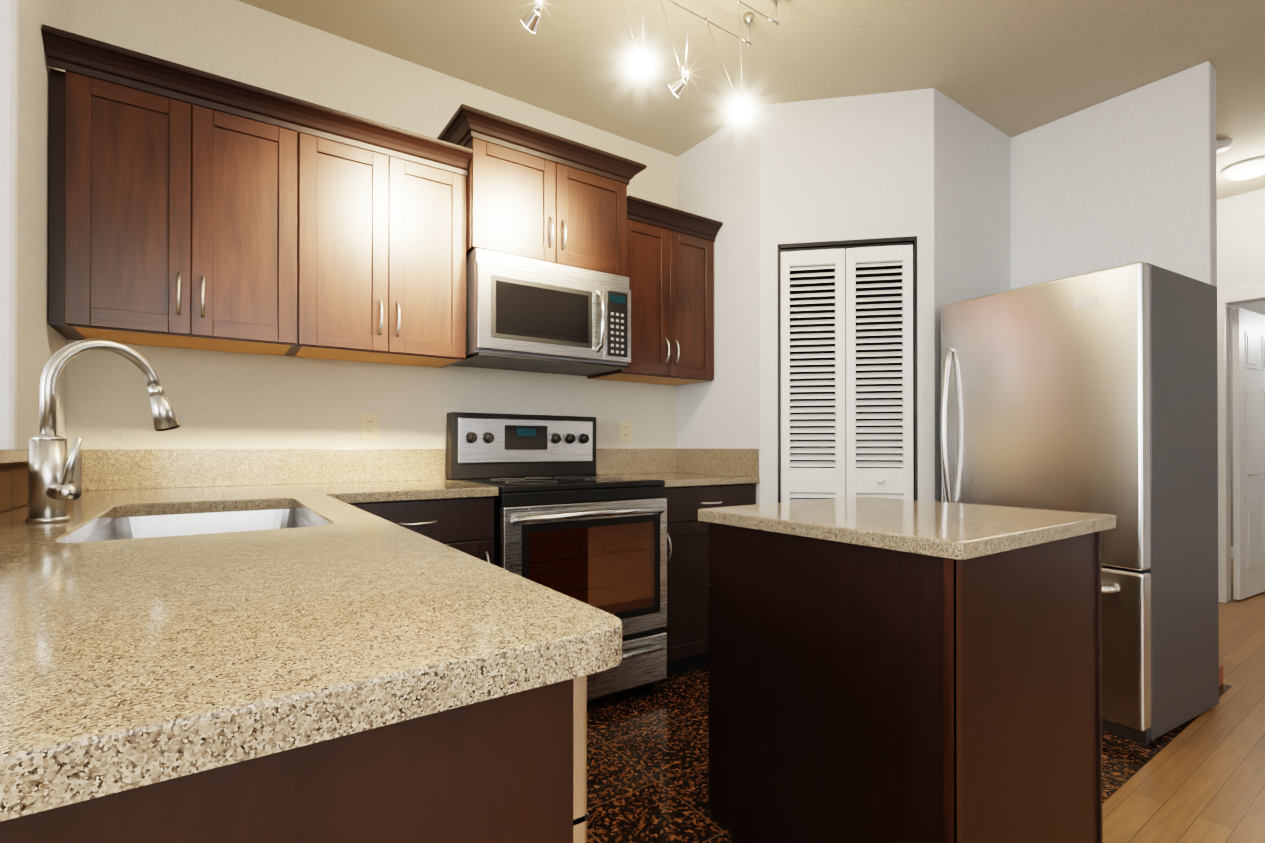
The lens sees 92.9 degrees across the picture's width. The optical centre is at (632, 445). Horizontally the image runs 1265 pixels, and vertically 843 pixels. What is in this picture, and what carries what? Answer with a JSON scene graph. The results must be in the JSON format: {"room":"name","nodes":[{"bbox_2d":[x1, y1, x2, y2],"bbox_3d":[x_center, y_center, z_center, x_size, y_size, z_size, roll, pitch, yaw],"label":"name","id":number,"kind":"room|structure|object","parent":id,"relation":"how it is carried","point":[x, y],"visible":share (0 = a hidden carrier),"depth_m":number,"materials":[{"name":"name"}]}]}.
{"room":"kitchen","nodes":[
{"label":"kitchen","id":0,"kind":"room"},
{"bbox_2d":[0,0,66,506],"bbox_3d":[-1.775,-0.318,1.724,0.130,2.770,0.630,0,0,-35],"label":"wall","id":1,"kind":"structure","parent":0,"point":[32,341],"depth_m":1.57,"materials":[{"name":"white paint"}]},
{"bbox_2d":[66,0,677,487],"bbox_3d":[-0.295,-0.312,3.212,4.240,2.770,0.120,0,0,-35],"label":"wall","id":2,"kind":"structure","parent":0,"point":[228,400],"depth_m":2.44,"materials":[{"name":"beige paint"}]},
{"bbox_2d":[46,56,301,355],"bbox_3d":[-1.540,-0.737,2.074,0.646,0.762,0.323,0,0,-35],"label":"upper cabinet","id":3,"kind":"object","parent":2,"relation":"attached to","point":[191,208],"depth_m":1.92,"materials":[{"name":"brown wood"}]},
{"bbox_2d":[360,413,377,439],"bbox_3d":[-1.120,-0.080,2.558,0.070,0.114,0.008,0,0,-35],"label":"electrical outlet","id":4,"kind":"object","parent":2,"relation":"attached to","point":[369,427],"visible":1,"depth_m":2.55,"materials":[{"name":"beige plastic"}]},
{"bbox_2d":[294,124,469,367],"bbox_3d":[-1.025,-0.735,2.433,0.610,0.762,0.323,0,0,-35],"label":"upper cabinet","id":5,"kind":"object","parent":2,"relation":"attached to","point":[384,253],"depth_m":2.29,"materials":[{"name":"brown wood"}]},
{"bbox_2d":[438,112,629,279],"bbox_3d":[-0.444,-1.065,2.805,0.762,0.529,0.378,0,0,-35],"label":"upper cabinet","id":6,"kind":"object","parent":2,"relation":"attached to","point":[533,195],"depth_m":2.61,"materials":[{"name":"brown wood"}]},
{"bbox_2d":[451,248,630,375],"bbox_3d":[-0.415,-0.579,2.764,0.748,0.431,0.473,0,0,-35],"label":"microwave","id":7,"kind":"object","parent":6,"relation":"attached to","point":[529,314],"visible":1,"depth_m":2.59,"materials":[{"name":"silver metal"}]},
{"bbox_2d":[620,421,630,441],"bbox_3d":[-0.036,-0.076,3.312,0.070,0.114,0.008,0,0,-35],"label":"electrical outlet","id":8,"kind":"object","parent":2,"relation":"attached to","point":[625,431],"visible":1,"depth_m":3.31,"materials":[{"name":"beige plastic"}]},
{"bbox_2d":[587,212,715,385],"bbox_3d":[0.103,-0.732,3.218,0.606,0.762,0.323,0,0,-35],"label":"upper cabinet","id":9,"kind":"object","parent":2,"relation":"attached to","point":[671,282],"depth_m":3.09,"materials":[{"name":"brown wood"}]},
{"bbox_2d":[677,105,759,503],"bbox_3d":[0.495,-0.312,3.293,0.110,2.770,0.650,0,0,-35],"label":"wall","id":10,"kind":"structure","parent":0,"point":[718,175],"depth_m":3.17,"materials":[{"name":"white paint"}]},
{"bbox_2d":[237,0,1264,199],"bbox_3d":[1.983,-1.747,0.892,13.000,0.080,6.700,0,0,-35],"label":"ceiling","id":11,"kind":"structure","parent":0,"point":[1011,68],"depth_m":2.60,"materials":[{"name":"beige paint"}]},
{"bbox_2d":[521,0,542,32],"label":"track light","id":12,"kind":"object","parent":11,"relation":"hanging from","point":[530,22],"depth_m":1.71,"materials":[{"name":"silver metal"}]},
{"bbox_2d":[621,0,648,73],"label":"track light","id":13,"kind":"object","parent":11,"relation":"hanging from","point":[640,64],"depth_m":1.87,"materials":[{"name":"silver metal"}]},
{"bbox_2d":[660,0,779,118],"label":"track light","id":14,"kind":"object","parent":11,"relation":"hanging from","point":[740,111],"depth_m":2.13,"materials":[{"name":"silver metal"}]},
{"bbox_2d":[1216,139,1231,153],"bbox_3d":[3.291,-1.678,3.387,0.130,0.034,0.130,0,0,-35],"label":"light","id":15,"kind":"object","parent":11,"relation":"attached to","point":[1223,145],"visible":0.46,"depth_m":3.34,"materials":[{"name":"white paint"}]},
{"bbox_2d":[1222,156,1264,179],"bbox_3d":[3.730,-1.675,3.632,0.240,0.103,0.240,0,0,-35],"label":"light","id":16,"kind":"object","parent":11,"relation":"attached to","point":[1248,168],"visible":0.96,"depth_m":3.59,"materials":[{"name":"white paint"}]},
{"bbox_2d":[760,88,934,503],"bbox_3d":[1.044,-0.313,2.978,0.810,2.770,0.110,0,0,10],"label":"wall","id":17,"kind":"structure","parent":0,"point":[849,170],"depth_m":2.94,"materials":[{"name":"white paint"}]},
{"bbox_2d":[780,242,913,502],"bbox_3d":[1.041,0.038,2.930,0.620,2.027,0.068,0,0,10],"label":"bifold pantry door","id":18,"kind":"structure","parent":17,"relation":"in","point":[845,477],"depth_m":2.94,"materials":[{"name":"white paint"}]},
{"bbox_2d":[587,664,1231,842],"bbox_3d":[0.388,1.085,2.348,4.120,0.030,2.070,0,0,-35],"label":"floor","id":19,"kind":"structure","parent":0,"point":[647,766],"depth_m":2.02,"materials":[{"name":"stone"}]},
{"bbox_2d":[0,496,710,842],"bbox_3d":[-0.716,0.624,1.433,1.242,0.884,2.308,0,0,-35],"label":"base cabinet","id":20,"kind":"object","parent":19,"relation":"on","point":[498,769],"depth_m":0.43,"materials":[{"name":"brown wood"}]},
{"bbox_2d":[0,449,687,821],"bbox_3d":[-0.934,0.096,1.266,0.690,0.172,2.340,0,0,-35],"label":"countertop","id":21,"kind":"structure","parent":20,"relation":"on","point":[128,663],"depth_m":0.50,"materials":[{"name":"beige stone"}]},
{"bbox_2d":[25,339,180,522],"bbox_3d":[-1.094,-0.038,1.277,0.108,0.374,0.282,0,0,17],"label":"faucet","id":22,"kind":"object","parent":21,"relation":"on","point":[53,489],"visible":1,"depth_m":1.17,"materials":[{"name":"silver metal"}]},
{"bbox_2d":[83,509,314,541],"bbox_3d":[-0.934,0.285,1.327,0.450,0.204,0.820,0,0,-35],"label":"sink basin","id":23,"kind":"object","parent":21,"relation":"in","point":[134,527],"visible":0.02,"depth_m":1.62,"materials":[{"name":"silver metal"}]},
{"bbox_2d":[573,675,588,842],"bbox_3d":[-0.435,0.563,0.616,0.628,0.762,0.599,0,0,-35],"label":"dishwasher","id":24,"kind":"object","parent":20,"relation":"in","point":[580,815],"visible":0.08,"depth_m":0.52,"materials":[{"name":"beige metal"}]},
{"bbox_2d":[446,412,666,702],"bbox_3d":[-0.327,0.462,2.634,0.752,1.218,0.726,0,0,-35],"label":"range oven","id":25,"kind":"object","parent":19,"relation":"on","point":[568,521],"visible":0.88,"depth_m":2.50,"materials":[{"name":"silver metal"}]},
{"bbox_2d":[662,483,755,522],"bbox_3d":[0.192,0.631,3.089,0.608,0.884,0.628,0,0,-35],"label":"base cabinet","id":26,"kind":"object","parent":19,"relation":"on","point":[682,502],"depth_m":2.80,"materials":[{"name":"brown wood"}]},
{"bbox_2d":[688,449,759,485],"bbox_3d":[0.197,0.103,3.083,0.613,0.172,0.650,0,0,-35],"label":"countertop","id":27,"kind":"structure","parent":26,"relation":"on","point":[706,467],"depth_m":3.10,"materials":[{"name":"beige stone"}]},
{"bbox_2d":[709,523,1102,842],"bbox_3d":[0.655,0.631,1.501,0.684,0.870,0.648,0,0,-35],"label":"base cabinet","id":28,"kind":"object","parent":19,"relation":"on","point":[862,694],"visible":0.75,"depth_m":1.24,"materials":[{"name":"brown wood"}]},
{"bbox_2d":[698,496,1115,559],"bbox_3d":[0.659,0.181,1.498,0.730,0.030,0.680,0,0,-35],"label":"countertop","id":29,"kind":"structure","parent":28,"relation":"on","point":[959,531],"depth_m":1.32,"materials":[{"name":"stone"}]},
{"bbox_2d":[940,262,1218,744],"bbox_3d":[1.876,0.204,2.594,0.768,1.732,0.755,0,0,-30],"label":"refrigerator","id":30,"kind":"object","parent":19,"relation":"on","point":[1094,392],"visible":0.75,"depth_m":2.29,"materials":[{"name":"grey metal"}]},
{"bbox_2d":[934,89,1010,501],"bbox_3d":[1.774,-0.312,3.157,0.907,2.770,0.110,0,0,-35],"label":"wall","id":31,"kind":"structure","parent":0,"point":[972,254],"depth_m":3.02,"materials":[{"name":"white paint"}]},
{"bbox_2d":[1010,61,1216,289],"bbox_3d":[2.010,-0.311,3.507,0.120,2.770,2.030,0,0,-35],"label":"wall","id":32,"kind":"structure","parent":0,"point":[1129,177],"depth_m":2.90,"materials":[{"name":"white paint"}]},
{"bbox_2d":[1219,664,1222,686],"bbox_3d":[2.565,1.028,2.704,0.144,0.085,0.112,0,0,-35],"label":"baseboard","id":33,"kind":"structure","parent":32,"relation":"attached to","point":[1220,674],"depth_m":2.68,"materials":[{"name":"brown wood"}]},
{"bbox_2d":[1102,558,1264,842],"bbox_3d":[1.983,1.094,0.880,13.000,0.058,6.700,0,0,-35],"label":"floor","id":34,"kind":"structure","parent":0,"point":[1200,778],"depth_m":1.96,"materials":[{"name":"brown wood"}]},
{"bbox_2d":[1217,188,1264,601],"bbox_3d":[4.945,-0.313,2.949,0.120,2.770,6.700,0,0,-35],"label":"wall","id":35,"kind":"structure","parent":0,"point":[1240,240],"depth_m":4.08,"materials":[{"name":"white paint"}]},
{"bbox_2d":[1217,283,1264,602],"bbox_3d":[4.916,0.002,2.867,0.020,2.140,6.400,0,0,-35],"label":"door frame","id":36,"kind":"structure","parent":35,"relation":"attached to","point":[1257,291],"depth_m":4.11,"materials":[{"name":"white paint"}]},
{"bbox_2d":[1232,307,1264,599],"bbox_3d":[4.528,0.058,4.360,0.800,2.020,0.195,0,0,-30],"label":"hall door","id":37,"kind":"structure","parent":35,"relation":"in","point":[1248,342],"depth_m":4.22,"materials":[{"name":"white paint"}]},
{"bbox_2d":[1230,301,1264,557],"bbox_3d":[6.857,-0.307,4.281,0.120,2.770,6.700,0,0,-35],"label":"wall","id":38,"kind":"structure","parent":0,"point":[1258,307],"depth_m":5.78,"materials":[{"name":"white paint"}]},
{"bbox_3d":[-1.080,0.550,0.730,0.140,1.025,1.790,0,0,-35],"label":"wall","id":39,"kind":"structure","parent":0,"visible":0},
{"bbox_2d":[0,449,73,512],"bbox_3d":[-1.337,0.078,0.948,0.385,0.140,2.398,0,0,-35],"label":"raised bar ledge","id":40,"kind":"object","parent":39,"relation":"on","point":[14,478],"visible":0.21,"depth_m":1.40,"materials":[{"name":"wood"}]}
]}

